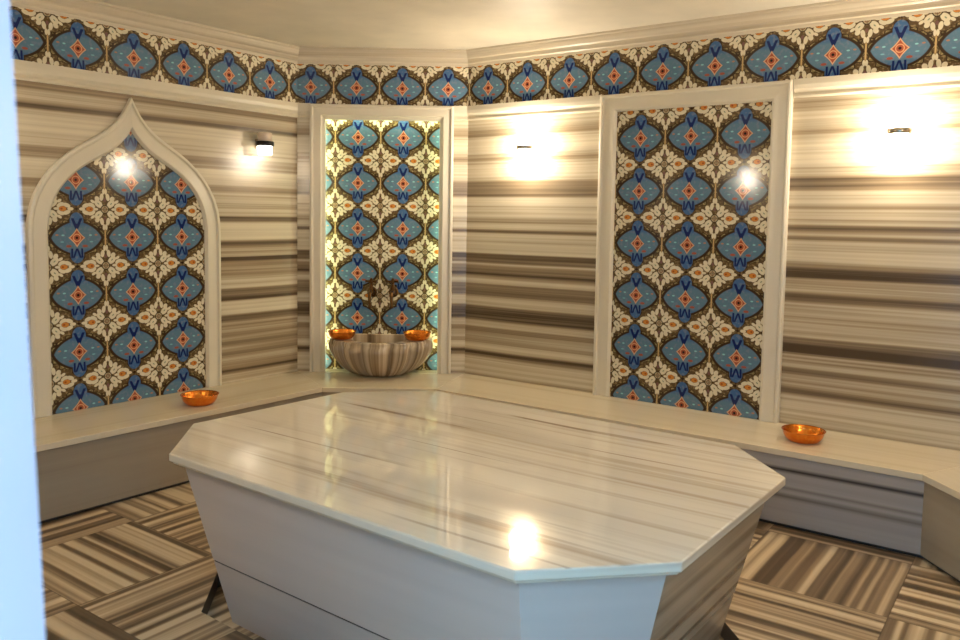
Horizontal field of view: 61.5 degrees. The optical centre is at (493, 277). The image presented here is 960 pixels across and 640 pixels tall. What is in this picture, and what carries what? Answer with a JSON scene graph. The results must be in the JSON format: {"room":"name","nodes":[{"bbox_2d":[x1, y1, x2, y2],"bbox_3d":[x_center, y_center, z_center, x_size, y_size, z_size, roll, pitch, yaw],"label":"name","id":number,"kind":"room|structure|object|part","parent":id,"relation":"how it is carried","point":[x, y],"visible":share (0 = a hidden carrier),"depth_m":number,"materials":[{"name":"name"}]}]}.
{"room":"spa","nodes":[
{"label":"spa","id":0,"kind":"room"},
{"bbox_2d":[14,79,297,383],"bbox_3d":[-2.047,-0.202,4.501,0.140,2.610,2.414,4,5,37],"label":"wall","id":1,"kind":"structure","parent":0,"point":[255,195],"depth_m":4.98,"materials":[{"name":"stone"}]},
{"bbox_2d":[26,98,221,418],"bbox_3d":[-1.986,-0.145,4.443,0.034,1.664,1.090,4,5,37],"label":"tile panel","id":2,"kind":"object","parent":1,"relation":"attached to","point":[123,231],"visible":1,"depth_m":4.40,"materials":[{"name":"tile"}]},
{"bbox_2d":[10,6,296,102],"bbox_3d":[-1.978,-1.215,4.371,0.008,0.258,2.300,4,5,37],"label":"trim","id":3,"kind":"structure","parent":1,"relation":"attached to","point":[39,37],"depth_m":4.43,"materials":[{"name":"tile"}]},
{"bbox_2d":[10,0,298,63],"bbox_3d":[-1.954,-1.388,4.342,0.060,0.101,2.300,4,5,37],"label":"trim","id":4,"kind":"structure","parent":1,"relation":"attached to","point":[94,11],"depth_m":4.48,"materials":[{"name":"stone"}]},
{"bbox_2d":[13,59,297,117],"bbox_3d":[-1.975,-1.040,4.379,0.024,0.092,2.300,4,5,37],"label":"trim","id":5,"kind":"structure","parent":1,"relation":"attached to","point":[23,70],"depth_m":4.44,"materials":[{"name":"stone"}]},
{"bbox_2d":[255,132,273,155],"bbox_3d":[-1.433,-0.834,5.034,0.127,0.140,0.112,4,5,37],"label":"wall lamp","id":6,"kind":"object","parent":1,"relation":"attached to","point":[264,143],"visible":1,"depth_m":4.99,"materials":[{"name":"silver metal"}]},
{"bbox_3d":[-1.426,-0.875,5.026,0.088,0.056,0.088,4,5,37],"label":"glass","id":7,"kind":"part","parent":6,"relation":"part of","materials":[{"name":"white glass"}]},
{"bbox_3d":[-1.427,-0.792,5.032,0.088,0.056,0.088,4,5,37],"label":"glass","id":8,"kind":"part","parent":6,"relation":"part of","materials":[{"name":"white glass"}]},
{"bbox_2d":[297,118,467,373],"bbox_3d":[-0.745,-0.252,5.470,1.226,2.610,0.210,1,4,0],"label":"wall","id":9,"kind":"structure","parent":0,"point":[460,148],"depth_m":5.37,"materials":[{"name":"stone"}]},
{"bbox_2d":[310,104,453,373],"bbox_3d":[-0.747,-0.249,5.398,0.942,1.771,0.131,1,4,0],"label":"panel","id":10,"kind":"object","parent":9,"relation":"attached to","point":[381,176],"visible":1,"depth_m":5.43,"materials":[{"name":"tile"}]},
{"bbox_2d":[365,278,376,306],"bbox_3d":[-0.825,0.098,5.414,0.078,0.192,0.139,1,4,0],"label":"water tap","id":11,"kind":"object","parent":10,"relation":"attached to","point":[372,291],"visible":1,"depth_m":5.42,"materials":[{"name":"brown metal"}]},
{"bbox_3d":[-0.826,0.141,5.388,0.031,0.109,0.080,1,4,0],"label":"spout","id":12,"kind":"part","parent":11,"relation":"part of","materials":[{"name":"brown metal"}]},
{"bbox_3d":[-0.824,0.022,5.429,0.078,0.043,0.066,1,4,0],"label":"cross handle","id":13,"kind":"part","parent":11,"relation":"part of","materials":[{"name":"brown metal"}]},
{"bbox_2d":[387,278,398,307],"bbox_3d":[-0.680,0.100,5.415,0.078,0.192,0.139,1,4,0],"label":"water tap","id":14,"kind":"object","parent":10,"relation":"attached to","point":[393,291],"visible":1,"depth_m":5.42,"materials":[{"name":"brown metal"}]},
{"bbox_3d":[-0.681,0.143,5.389,0.031,0.109,0.080,1,4,0],"label":"spout","id":15,"kind":"part","parent":14,"relation":"part of","materials":[{"name":"brown metal"}]},
{"bbox_3d":[-0.679,0.024,5.430,0.078,0.043,0.066,1,4,0],"label":"cross handle","id":16,"kind":"part","parent":14,"relation":"part of","materials":[{"name":"brown metal"}]},
{"bbox_2d":[297,64,467,105],"bbox_3d":[-0.727,-1.262,5.290,1.124,0.258,0.008,1,4,0],"label":"trim","id":17,"kind":"structure","parent":9,"relation":"attached to","point":[316,83],"depth_m":5.29,"materials":[{"name":"tile"}]},
{"bbox_2d":[297,103,467,120],"bbox_3d":[-0.730,-1.087,5.295,1.124,0.092,0.024,1,4,0],"label":"trim","id":18,"kind":"structure","parent":9,"relation":"attached to","point":[460,112],"depth_m":5.29,"materials":[{"name":"stone"}]},
{"bbox_2d":[298,47,467,66],"bbox_3d":[-0.724,-1.435,5.252,1.124,0.101,0.060,1,4,0],"label":"trim","id":19,"kind":"structure","parent":9,"relation":"attached to","point":[307,55],"depth_m":5.25,"materials":[{"name":"stone"}]},
{"bbox_2d":[95,0,835,49],"bbox_3d":[-0.269,-1.333,2.890,4.842,0.060,4.321,4,5,35],"label":"ceiling","id":20,"kind":"structure","parent":0,"point":[409,24],"depth_m":4.37,"materials":[{"name":"paint"}]},
{"bbox_2d":[39,482,959,639],"bbox_3d":[-0.312,1.232,3.081,4.842,0.080,4.321,4,5,35],"label":"floor","id":21,"kind":"structure","parent":0,"point":[143,567],"depth_m":3.13,"materials":[{"name":"tile"}]},
{"bbox_2d":[33,371,321,523],"bbox_3d":[-1.806,0.885,4.370,0.527,0.371,2.298,4,5,37],"label":"bench","id":22,"kind":"object","parent":21,"relation":"on","point":[87,459],"visible":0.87,"depth_m":4.01,"materials":[{"name":"stone"}]},
{"bbox_3d":[-1.803,0.715,4.358,0.527,0.030,2.298,4,5,37],"label":"seat","id":23,"kind":"part","parent":22,"relation":"part of","materials":[{"name":"stone"}]},
{"bbox_2d":[180,390,218,406],"bbox_3d":[-1.617,0.667,4.441,0.203,0.057,0.203,1,4,0],"label":"copper bowl","id":24,"kind":"object","parent":22,"relation":"on","point":[196,398],"visible":1,"depth_m":4.41,"materials":[{"name":"orange metal"}]},
{"bbox_2d":[298,371,463,396],"bbox_3d":[-0.762,0.841,5.195,1.122,0.371,0.520,1,4,0],"label":"bench","id":25,"kind":"object","parent":21,"relation":"on","point":[331,382],"visible":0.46,"depth_m":5.12,"materials":[{"name":"stone"}]},
{"bbox_3d":[-0.706,0.865,4.962,0.725,0.323,0.023,1,4,0],"label":"panel","id":26,"kind":"part","parent":25,"relation":"part of","materials":[{"name":"stone"}]},
{"bbox_2d":[328,333,432,376],"bbox_3d":[-0.756,0.523,5.300,0.700,0.247,0.436,1,4,0],"label":"washbasin","id":27,"kind":"object","parent":25,"relation":"on","point":[375,355],"visible":0.95,"depth_m":5.19,"materials":[{"name":"stone"}]},
{"bbox_2d":[328,329,355,339],"bbox_3d":[-1.003,0.378,5.335,0.189,0.053,0.189,2,4,10],"label":"copper bowl","id":28,"kind":"object","parent":27,"relation":"on","point":[337,334],"visible":1,"depth_m":5.28,"materials":[{"name":"orange metal"}]},
{"bbox_2d":[403,330,430,340],"bbox_3d":[-0.507,0.386,5.339,0.189,0.053,0.189,-2,5,-30],"label":"copper bowl","id":29,"kind":"object","parent":27,"relation":"on","point":[412,335],"visible":1,"depth_m":5.28,"materials":[{"name":"orange metal"}]},
{"bbox_2d":[169,391,785,639],"bbox_3d":[-0.131,0.942,2.924,2.051,0.656,1.397,4,5,36],"label":"marble table","id":30,"kind":"object","parent":21,"relation":"on","point":[388,515],"visible":1,"depth_m":2.48,"materials":[{"name":"stone"}]},
{"bbox_3d":[-0.490,0.991,2.456,1.194,0.617,0.962,1,4,0],"label":"panel","id":31,"kind":"part","parent":30,"relation":"part of","materials":[{"name":"stone"}]},
{"bbox_3d":[0.228,1.030,2.091,0.379,0.617,0.171,0,4,-9],"label":"panel","id":32,"kind":"part","parent":30,"relation":"part of","materials":[{"name":"stone"}]},
{"bbox_3d":[0.615,1.015,2.381,0.573,0.617,0.690,1,4,0],"label":"panel","id":33,"kind":"part","parent":30,"relation":"part of","materials":[{"name":"stone"}]},
{"bbox_2d":[437,374,959,557],"bbox_3d":[0.911,0.930,4.363,3.078,0.371,0.508,4,5,35],"label":"bench","id":34,"kind":"object","parent":21,"relation":"on","point":[865,490],"visible":0.67,"depth_m":3.73,"materials":[{"name":"stone"}]},
{"bbox_3d":[0.914,0.761,4.350,3.078,0.030,0.508,4,5,35],"label":"seat","id":35,"kind":"part","parent":34,"relation":"part of","materials":[{"name":"stone"}]},
{"bbox_2d":[781,424,825,444],"bbox_3d":[1.494,0.760,3.893,0.203,0.057,0.203,-3,6,-40],"label":"copper bowl","id":36,"kind":"object","parent":34,"relation":"on","point":[796,433],"visible":1,"depth_m":3.88,"materials":[{"name":"orange metal"}]},
{"bbox_3d":[0.744,0.946,4.199,2.677,0.323,0.023,4,5,35],"label":"panel","id":37,"kind":"part","parent":34,"relation":"part of","materials":[{"name":"stone"}]},
{"bbox_2d":[920,467,959,581],"bbox_3d":[2.081,1.031,3.279,0.524,0.371,0.778,1,4,-4],"label":"bench","id":38,"kind":"object","parent":21,"relation":"on","point":[940,534],"visible":1,"depth_m":3.31,"materials":[{"name":"stone"}]},
{"bbox_3d":[2.084,0.861,3.266,0.524,0.030,0.778,1,4,-4],"label":"seat","id":39,"kind":"part","parent":38,"relation":"part of","materials":[{"name":"stone"}]},
{"bbox_2d":[465,87,959,450],"bbox_3d":[1.116,-0.152,4.548,3.080,2.610,0.140,4,5,35],"label":"wall","id":40,"kind":"structure","parent":0,"point":[871,348],"depth_m":4.08,"materials":[{"name":"stone"}]},
{"bbox_2d":[516,135,533,158],"bbox_3d":[0.199,-0.804,4.990,0.112,0.140,0.127,4,5,35],"label":"wall lamp","id":41,"kind":"object","parent":40,"relation":"attached to","point":[525,147],"visible":1,"depth_m":4.95,"materials":[{"name":"silver metal"}]},
{"bbox_3d":[0.194,-0.761,4.987,0.088,0.056,0.088,4,5,35],"label":"glass","id":42,"kind":"part","parent":41,"relation":"part of","materials":[{"name":"white glass"}]},
{"bbox_3d":[0.196,-0.845,4.981,0.088,0.056,0.088,4,5,35],"label":"glass","id":43,"kind":"part","parent":41,"relation":"part of","materials":[{"name":"white glass"}]},
{"bbox_2d":[592,80,793,422],"bbox_3d":[1.061,-0.151,4.480,1.092,1.771,0.034,4,5,35],"label":"tile panel","id":44,"kind":"object","parent":40,"relation":"attached to","point":[694,183],"visible":1,"depth_m":4.45,"materials":[{"name":"tile"}]},
{"bbox_2d":[466,0,959,66],"bbox_3d":[1.078,-1.340,4.377,3.080,0.101,0.060,4,5,35],"label":"trim","id":45,"kind":"structure","parent":40,"relation":"attached to","point":[838,11],"depth_m":4.30,"materials":[{"name":"stone"}]},
{"bbox_2d":[467,65,959,120],"bbox_3d":[1.083,-0.992,4.418,3.080,0.092,0.024,4,5,35],"label":"trim","id":46,"kind":"structure","parent":40,"relation":"attached to","point":[948,76],"depth_m":4.01,"materials":[{"name":"stone"}]},
{"bbox_2d":[468,10,959,105],"bbox_3d":[1.090,-1.167,4.412,3.080,0.258,0.008,4,5,35],"label":"trim","id":47,"kind":"structure","parent":40,"relation":"attached to","point":[928,40],"depth_m":4.28,"materials":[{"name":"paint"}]},
{"bbox_2d":[886,115,912,146],"bbox_3d":[1.908,-0.686,3.789,0.112,0.140,0.127,4,5,35],"label":"wall lamp","id":48,"kind":"object","parent":40,"relation":"attached to","point":[900,130],"visible":1,"depth_m":3.75,"materials":[{"name":"silver metal"}]},
{"bbox_3d":[1.903,-0.643,3.786,0.088,0.056,0.088,4,5,35],"label":"glass","id":49,"kind":"part","parent":48,"relation":"part of","materials":[{"name":"white glass"}]},
{"bbox_3d":[1.904,-0.727,3.780,0.088,0.056,0.088,4,5,35],"label":"glass","id":50,"kind":"part","parent":48,"relation":"part of","materials":[{"name":"white glass"}]},
{"bbox_3d":[0.098,0.127,0.561,1.400,2.610,0.140,1,4,0],"label":"wall","id":51,"kind":"structure","parent":0,"visible":0},
{"bbox_2d":[0,0,45,639],"bbox_3d":[0.079,0.287,0.565,1.152,2.190,0.175,1,4,0],"label":"door","id":52,"kind":"structure","parent":51,"relation":"in","point":[21,586],"depth_m":0.62,"materials":[{"name":"white paint"}]}
]}

